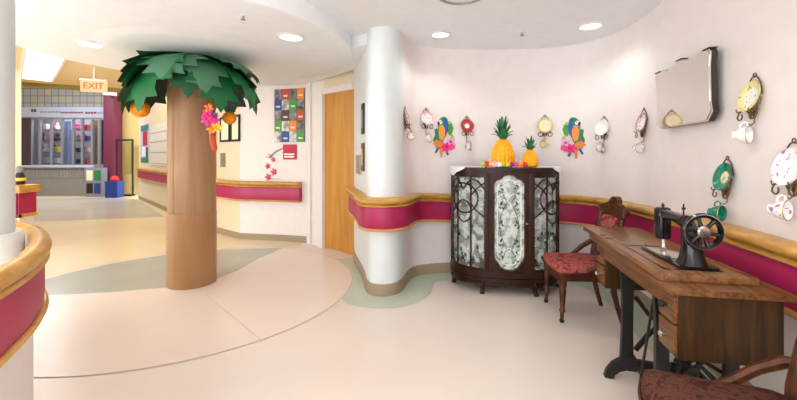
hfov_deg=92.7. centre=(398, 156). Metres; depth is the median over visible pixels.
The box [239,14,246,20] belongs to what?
sprinkler
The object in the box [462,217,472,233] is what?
porcelain vase
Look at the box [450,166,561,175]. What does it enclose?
lace doily
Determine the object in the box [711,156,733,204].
wire hanger
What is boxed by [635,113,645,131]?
saucer
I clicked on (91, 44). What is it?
recessed light
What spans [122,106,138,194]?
wall
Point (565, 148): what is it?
flower
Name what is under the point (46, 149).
gift item
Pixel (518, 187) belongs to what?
plate
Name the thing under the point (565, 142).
flower
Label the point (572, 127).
cutout
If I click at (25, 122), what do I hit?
wall
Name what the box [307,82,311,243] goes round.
trim
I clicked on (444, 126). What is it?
cutout
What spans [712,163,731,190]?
saucer
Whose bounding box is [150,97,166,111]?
wall
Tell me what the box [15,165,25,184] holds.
figurine
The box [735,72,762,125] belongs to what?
wire hanger
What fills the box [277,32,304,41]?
recessed light
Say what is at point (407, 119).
saucer
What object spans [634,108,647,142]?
wire hanger
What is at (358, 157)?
light switch
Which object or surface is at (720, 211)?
teacup
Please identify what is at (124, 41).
ceiling medallion
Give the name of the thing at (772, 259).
handrail
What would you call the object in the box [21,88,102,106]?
window
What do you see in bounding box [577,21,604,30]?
recessed light
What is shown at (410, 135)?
bowl
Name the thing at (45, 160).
gift item
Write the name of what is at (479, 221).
plate
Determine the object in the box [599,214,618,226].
cushion
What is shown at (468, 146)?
teacup
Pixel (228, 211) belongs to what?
wall
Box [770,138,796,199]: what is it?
wire hanger
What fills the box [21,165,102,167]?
countertop
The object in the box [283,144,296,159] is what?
sign
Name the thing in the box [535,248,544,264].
porcelain vase
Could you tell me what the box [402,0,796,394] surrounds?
wall
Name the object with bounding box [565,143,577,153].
flower
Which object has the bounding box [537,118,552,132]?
saucer
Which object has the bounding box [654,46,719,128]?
wall mirror
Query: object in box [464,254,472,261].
teacup
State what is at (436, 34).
recessed light
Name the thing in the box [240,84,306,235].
wall
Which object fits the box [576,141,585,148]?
flower
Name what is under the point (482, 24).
ceiling
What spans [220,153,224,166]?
light switch
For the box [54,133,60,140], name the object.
gift item
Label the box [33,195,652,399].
floor
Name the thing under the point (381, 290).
baseboard
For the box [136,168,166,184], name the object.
handrail
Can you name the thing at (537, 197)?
porcelain vase
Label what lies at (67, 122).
curtain
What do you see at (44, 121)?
wall
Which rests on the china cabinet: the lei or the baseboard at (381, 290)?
the lei
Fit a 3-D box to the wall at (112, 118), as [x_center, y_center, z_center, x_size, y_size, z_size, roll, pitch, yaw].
[-9.927,-0.810,13.250,0.353,4.300,0.500,0,0,0]
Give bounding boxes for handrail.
[0,219,51,367]
[15,184,40,217]
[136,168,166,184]
[216,179,301,202]
[345,186,796,319]
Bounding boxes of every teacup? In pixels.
[406,129,415,139]
[425,133,431,142]
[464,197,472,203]
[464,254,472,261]
[465,141,471,150]
[537,228,545,234]
[540,138,548,147]
[595,142,604,152]
[632,140,643,152]
[707,201,726,221]
[732,121,753,143]
[767,194,793,220]
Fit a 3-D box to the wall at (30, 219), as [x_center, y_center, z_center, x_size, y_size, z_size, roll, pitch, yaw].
[-7.235,0.890,5.390,3.930,0.900,0.220,0,0,0]
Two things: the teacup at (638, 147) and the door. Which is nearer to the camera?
the teacup at (638, 147)
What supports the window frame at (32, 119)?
in the wall at (25, 122)
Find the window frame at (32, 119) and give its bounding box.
[31,118,102,164]
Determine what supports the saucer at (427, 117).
attached to the wire hanger at (424, 109)
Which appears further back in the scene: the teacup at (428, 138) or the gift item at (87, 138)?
the gift item at (87, 138)
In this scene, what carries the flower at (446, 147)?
on the cutout at (444, 126)
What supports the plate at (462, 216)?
on the china cabinet
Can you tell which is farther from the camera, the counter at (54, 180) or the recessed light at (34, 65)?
the counter at (54, 180)
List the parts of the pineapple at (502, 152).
crown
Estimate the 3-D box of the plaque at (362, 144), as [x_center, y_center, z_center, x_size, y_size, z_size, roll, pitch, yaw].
[-0.392,0.000,4.155,0.023,0.306,0.160,0,0,-13]
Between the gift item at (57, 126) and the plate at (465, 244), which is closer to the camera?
the plate at (465, 244)
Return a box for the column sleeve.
[0,228,24,264]
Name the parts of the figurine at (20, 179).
sash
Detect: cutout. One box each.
[433,117,454,156]
[560,117,585,158]
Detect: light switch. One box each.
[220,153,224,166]
[356,155,360,174]
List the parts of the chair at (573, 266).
leg, leg, seat, seat frame, post, leg, leg, post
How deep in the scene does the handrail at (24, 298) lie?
1.45 m
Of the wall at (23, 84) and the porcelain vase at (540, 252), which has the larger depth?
the wall at (23, 84)
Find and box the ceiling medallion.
[91,26,274,69]
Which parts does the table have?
drawer, drawer, belt rod, iron frame, knob, knob, drawer, drawer, pitman rod, iron frame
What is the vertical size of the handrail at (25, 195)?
0.450 m
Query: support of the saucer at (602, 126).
attached to the wire hanger at (605, 134)
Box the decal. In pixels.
[265,148,282,180]
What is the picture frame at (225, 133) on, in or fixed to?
attached to the wall at (228, 211)
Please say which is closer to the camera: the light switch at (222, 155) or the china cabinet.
the china cabinet
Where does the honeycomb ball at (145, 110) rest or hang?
hanging from the palm tree
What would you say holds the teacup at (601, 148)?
hanging from the wire hanger at (605, 134)
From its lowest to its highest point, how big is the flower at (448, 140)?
0.116 m
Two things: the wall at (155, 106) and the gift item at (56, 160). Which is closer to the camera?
the wall at (155, 106)
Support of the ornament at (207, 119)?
hanging from the palm tree
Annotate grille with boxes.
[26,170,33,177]
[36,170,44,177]
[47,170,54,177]
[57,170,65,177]
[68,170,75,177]
[78,170,84,177]
[446,0,472,2]
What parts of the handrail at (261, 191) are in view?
rail, bumper panel, trim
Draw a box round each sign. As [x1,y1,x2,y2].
[22,107,102,116]
[79,67,107,92]
[103,92,116,95]
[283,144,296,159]
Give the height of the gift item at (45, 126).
0.204 m
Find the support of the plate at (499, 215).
on the china cabinet
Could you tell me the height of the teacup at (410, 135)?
0.122 m
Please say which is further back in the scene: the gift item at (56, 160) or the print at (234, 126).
the gift item at (56, 160)
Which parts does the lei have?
flower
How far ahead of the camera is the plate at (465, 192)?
4.21 m
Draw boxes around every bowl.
[407,131,414,139]
[425,135,430,142]
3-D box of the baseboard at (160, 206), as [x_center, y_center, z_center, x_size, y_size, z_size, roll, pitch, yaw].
[-6.457,1.290,10.176,0.016,0.100,5.572,0,0,-43]
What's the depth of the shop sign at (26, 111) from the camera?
13.38 m
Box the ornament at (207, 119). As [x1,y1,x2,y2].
[201,103,222,152]
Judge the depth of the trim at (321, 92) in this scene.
5.59 m
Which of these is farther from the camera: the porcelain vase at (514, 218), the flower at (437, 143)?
the flower at (437, 143)
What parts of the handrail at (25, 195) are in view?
bumper panel, trim, rail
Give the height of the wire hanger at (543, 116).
0.293 m
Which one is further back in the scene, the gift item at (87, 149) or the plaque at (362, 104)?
the gift item at (87, 149)
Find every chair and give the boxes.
[543,196,629,323]
[638,337,796,399]
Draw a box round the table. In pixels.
[583,226,796,379]
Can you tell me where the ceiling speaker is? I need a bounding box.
[440,0,479,4]
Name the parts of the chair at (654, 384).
seat, post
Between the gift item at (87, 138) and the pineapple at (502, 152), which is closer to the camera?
the pineapple at (502, 152)
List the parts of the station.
panel, panel, panel, panel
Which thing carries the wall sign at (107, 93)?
attached to the wall at (112, 118)
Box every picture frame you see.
[220,117,229,141]
[230,114,239,141]
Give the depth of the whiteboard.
10.00 m
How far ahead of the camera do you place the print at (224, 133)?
6.53 m
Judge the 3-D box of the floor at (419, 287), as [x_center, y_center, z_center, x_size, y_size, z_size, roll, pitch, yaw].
[0.673,1.337,3.399,3.088,0.001,3.284,0,0,0]
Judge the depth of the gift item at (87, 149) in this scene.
13.80 m
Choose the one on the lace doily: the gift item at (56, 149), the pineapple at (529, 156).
the pineapple at (529, 156)
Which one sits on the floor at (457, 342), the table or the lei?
the table
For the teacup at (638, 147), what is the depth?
3.39 m
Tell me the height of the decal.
0.526 m
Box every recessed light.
[20,48,66,81]
[73,40,103,47]
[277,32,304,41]
[430,31,450,37]
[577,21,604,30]
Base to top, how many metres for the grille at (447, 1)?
0.007 m
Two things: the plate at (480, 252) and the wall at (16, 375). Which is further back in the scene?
the plate at (480, 252)
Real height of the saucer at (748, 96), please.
0.164 m
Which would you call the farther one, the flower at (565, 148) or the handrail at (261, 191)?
the handrail at (261, 191)
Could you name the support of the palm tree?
on the floor at (457, 342)
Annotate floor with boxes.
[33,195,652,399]
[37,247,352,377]
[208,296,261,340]
[337,258,718,379]
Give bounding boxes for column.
[0,0,14,234]
[354,26,401,283]
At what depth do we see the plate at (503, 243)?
4.14 m
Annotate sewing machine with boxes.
[641,203,724,270]
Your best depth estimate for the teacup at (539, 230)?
3.92 m
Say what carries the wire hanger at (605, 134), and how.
attached to the wall at (613, 77)
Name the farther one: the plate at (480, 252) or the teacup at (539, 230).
the plate at (480, 252)
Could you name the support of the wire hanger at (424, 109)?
attached to the wall at (613, 77)
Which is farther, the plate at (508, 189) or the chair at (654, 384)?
the plate at (508, 189)
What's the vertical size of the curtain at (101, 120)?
1.622 m
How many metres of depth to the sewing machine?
1.83 m
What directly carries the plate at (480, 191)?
on the china cabinet
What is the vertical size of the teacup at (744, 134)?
0.122 m
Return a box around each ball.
[110,176,118,180]
[130,102,150,116]
[222,101,236,123]
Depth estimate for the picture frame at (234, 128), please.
6.28 m
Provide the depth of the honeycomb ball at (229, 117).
4.20 m
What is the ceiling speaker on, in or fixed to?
attached to the ceiling at (482, 24)
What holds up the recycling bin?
on the floor at (457, 342)
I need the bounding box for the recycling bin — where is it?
[104,181,124,197]
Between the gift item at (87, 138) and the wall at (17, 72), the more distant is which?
the gift item at (87, 138)
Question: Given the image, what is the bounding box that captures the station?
[85,168,107,196]
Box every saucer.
[405,110,409,123]
[421,111,433,124]
[461,119,473,131]
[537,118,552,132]
[595,120,608,134]
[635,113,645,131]
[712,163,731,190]
[737,80,760,111]
[771,148,796,184]
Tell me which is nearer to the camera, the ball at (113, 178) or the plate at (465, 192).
the plate at (465, 192)
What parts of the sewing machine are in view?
slide plate, arm, hub knob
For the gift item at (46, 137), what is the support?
on the display shelf
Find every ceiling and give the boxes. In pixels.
[15,0,366,85]
[15,0,662,87]
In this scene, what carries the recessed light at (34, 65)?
in the ceiling at (482, 24)
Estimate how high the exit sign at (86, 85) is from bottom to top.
0.345 m
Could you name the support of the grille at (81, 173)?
attached to the counter at (54, 180)
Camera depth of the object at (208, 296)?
3.12 m
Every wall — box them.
[0,245,32,399]
[15,70,20,173]
[15,216,33,223]
[21,82,166,96]
[21,107,102,167]
[21,118,30,164]
[103,93,121,180]
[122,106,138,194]
[139,106,239,232]
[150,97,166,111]
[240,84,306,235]
[312,79,323,245]
[324,70,353,93]
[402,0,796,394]
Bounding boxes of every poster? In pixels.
[141,123,148,162]
[274,88,304,141]
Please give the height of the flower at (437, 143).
0.099 m
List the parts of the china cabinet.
post, rail, rail, leg, post, door, moulding, glass pane, post, leg, rail, rail, panel, post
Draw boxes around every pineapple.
[491,116,514,166]
[522,135,537,166]
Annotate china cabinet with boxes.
[450,167,559,296]
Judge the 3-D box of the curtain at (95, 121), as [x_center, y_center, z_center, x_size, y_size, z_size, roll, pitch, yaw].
[-10.982,-0.529,13.724,0.217,1.622,0.128,0,0,0]
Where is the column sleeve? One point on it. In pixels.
(12, 244)
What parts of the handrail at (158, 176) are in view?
rail, trim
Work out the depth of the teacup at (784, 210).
1.76 m
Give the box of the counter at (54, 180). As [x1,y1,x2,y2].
[21,165,102,195]
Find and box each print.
[221,119,227,139]
[232,117,237,138]
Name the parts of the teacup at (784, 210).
handle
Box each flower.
[433,140,440,146]
[440,142,450,152]
[446,137,454,144]
[560,138,569,145]
[560,144,567,150]
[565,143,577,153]
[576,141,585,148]
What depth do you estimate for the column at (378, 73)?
3.69 m
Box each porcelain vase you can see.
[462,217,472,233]
[514,218,522,234]
[535,189,545,205]
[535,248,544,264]
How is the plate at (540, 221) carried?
on the china cabinet
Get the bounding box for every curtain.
[65,120,70,163]
[94,120,97,163]
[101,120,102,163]
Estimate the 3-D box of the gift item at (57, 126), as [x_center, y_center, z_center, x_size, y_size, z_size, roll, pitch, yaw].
[-12.435,-1.132,13.860,0.108,0.256,0.214,0,0,0]
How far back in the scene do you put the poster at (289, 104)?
6.00 m
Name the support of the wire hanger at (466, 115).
attached to the wall at (613, 77)
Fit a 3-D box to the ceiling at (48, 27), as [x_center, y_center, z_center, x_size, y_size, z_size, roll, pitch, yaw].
[-1.714,-1.185,4.666,4.253,0.150,4.711,0,0,0]
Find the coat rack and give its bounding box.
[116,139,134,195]
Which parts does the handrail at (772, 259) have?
rail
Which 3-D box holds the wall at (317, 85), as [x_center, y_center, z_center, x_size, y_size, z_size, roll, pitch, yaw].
[-1.219,0.030,5.799,0.100,2.620,0.453,0,0,-43]
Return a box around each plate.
[459,185,473,201]
[459,213,473,228]
[459,240,473,256]
[475,185,483,201]
[475,213,483,229]
[475,241,483,257]
[495,214,509,230]
[496,188,511,201]
[498,243,511,257]
[513,186,523,198]
[535,185,549,200]
[535,214,549,229]
[535,242,549,254]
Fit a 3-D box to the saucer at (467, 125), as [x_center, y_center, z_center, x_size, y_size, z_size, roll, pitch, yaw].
[0.799,-0.365,4.413,0.160,0.157,0.051,0,0,-10]
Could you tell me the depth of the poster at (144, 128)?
11.34 m
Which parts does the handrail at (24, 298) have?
bumper panel, trim, rail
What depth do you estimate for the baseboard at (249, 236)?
6.11 m
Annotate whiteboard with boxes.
[150,122,166,165]
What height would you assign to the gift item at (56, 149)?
0.193 m
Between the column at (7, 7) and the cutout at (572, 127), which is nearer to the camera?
the column at (7, 7)
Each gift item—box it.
[43,124,49,128]
[43,133,49,140]
[43,144,49,151]
[43,158,49,162]
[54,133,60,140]
[54,147,60,151]
[54,158,60,162]
[55,122,60,128]
[85,136,90,140]
[85,147,90,151]
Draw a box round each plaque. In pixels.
[361,103,364,133]
[361,143,364,170]
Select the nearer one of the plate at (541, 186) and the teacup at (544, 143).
the plate at (541, 186)
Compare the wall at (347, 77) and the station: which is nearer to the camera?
the wall at (347, 77)
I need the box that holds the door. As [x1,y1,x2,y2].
[325,89,353,254]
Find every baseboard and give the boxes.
[138,196,166,210]
[217,227,306,242]
[353,248,752,385]
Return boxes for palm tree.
[117,50,259,289]
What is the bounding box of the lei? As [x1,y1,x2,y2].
[480,160,527,167]
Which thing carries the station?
on the floor at (457, 342)
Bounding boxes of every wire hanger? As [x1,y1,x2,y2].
[404,107,410,130]
[421,109,432,134]
[461,115,473,141]
[538,116,552,136]
[595,116,607,143]
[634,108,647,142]
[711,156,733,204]
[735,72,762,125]
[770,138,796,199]
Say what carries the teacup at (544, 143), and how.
hanging from the wire hanger at (543, 116)
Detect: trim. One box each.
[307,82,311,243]
[318,83,352,247]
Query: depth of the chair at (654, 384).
1.42 m
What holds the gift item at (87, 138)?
on the display shelf
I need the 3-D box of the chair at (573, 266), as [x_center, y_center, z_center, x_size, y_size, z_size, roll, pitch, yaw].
[1.578,0.840,3.257,0.600,1.010,0.517,0,0,5]

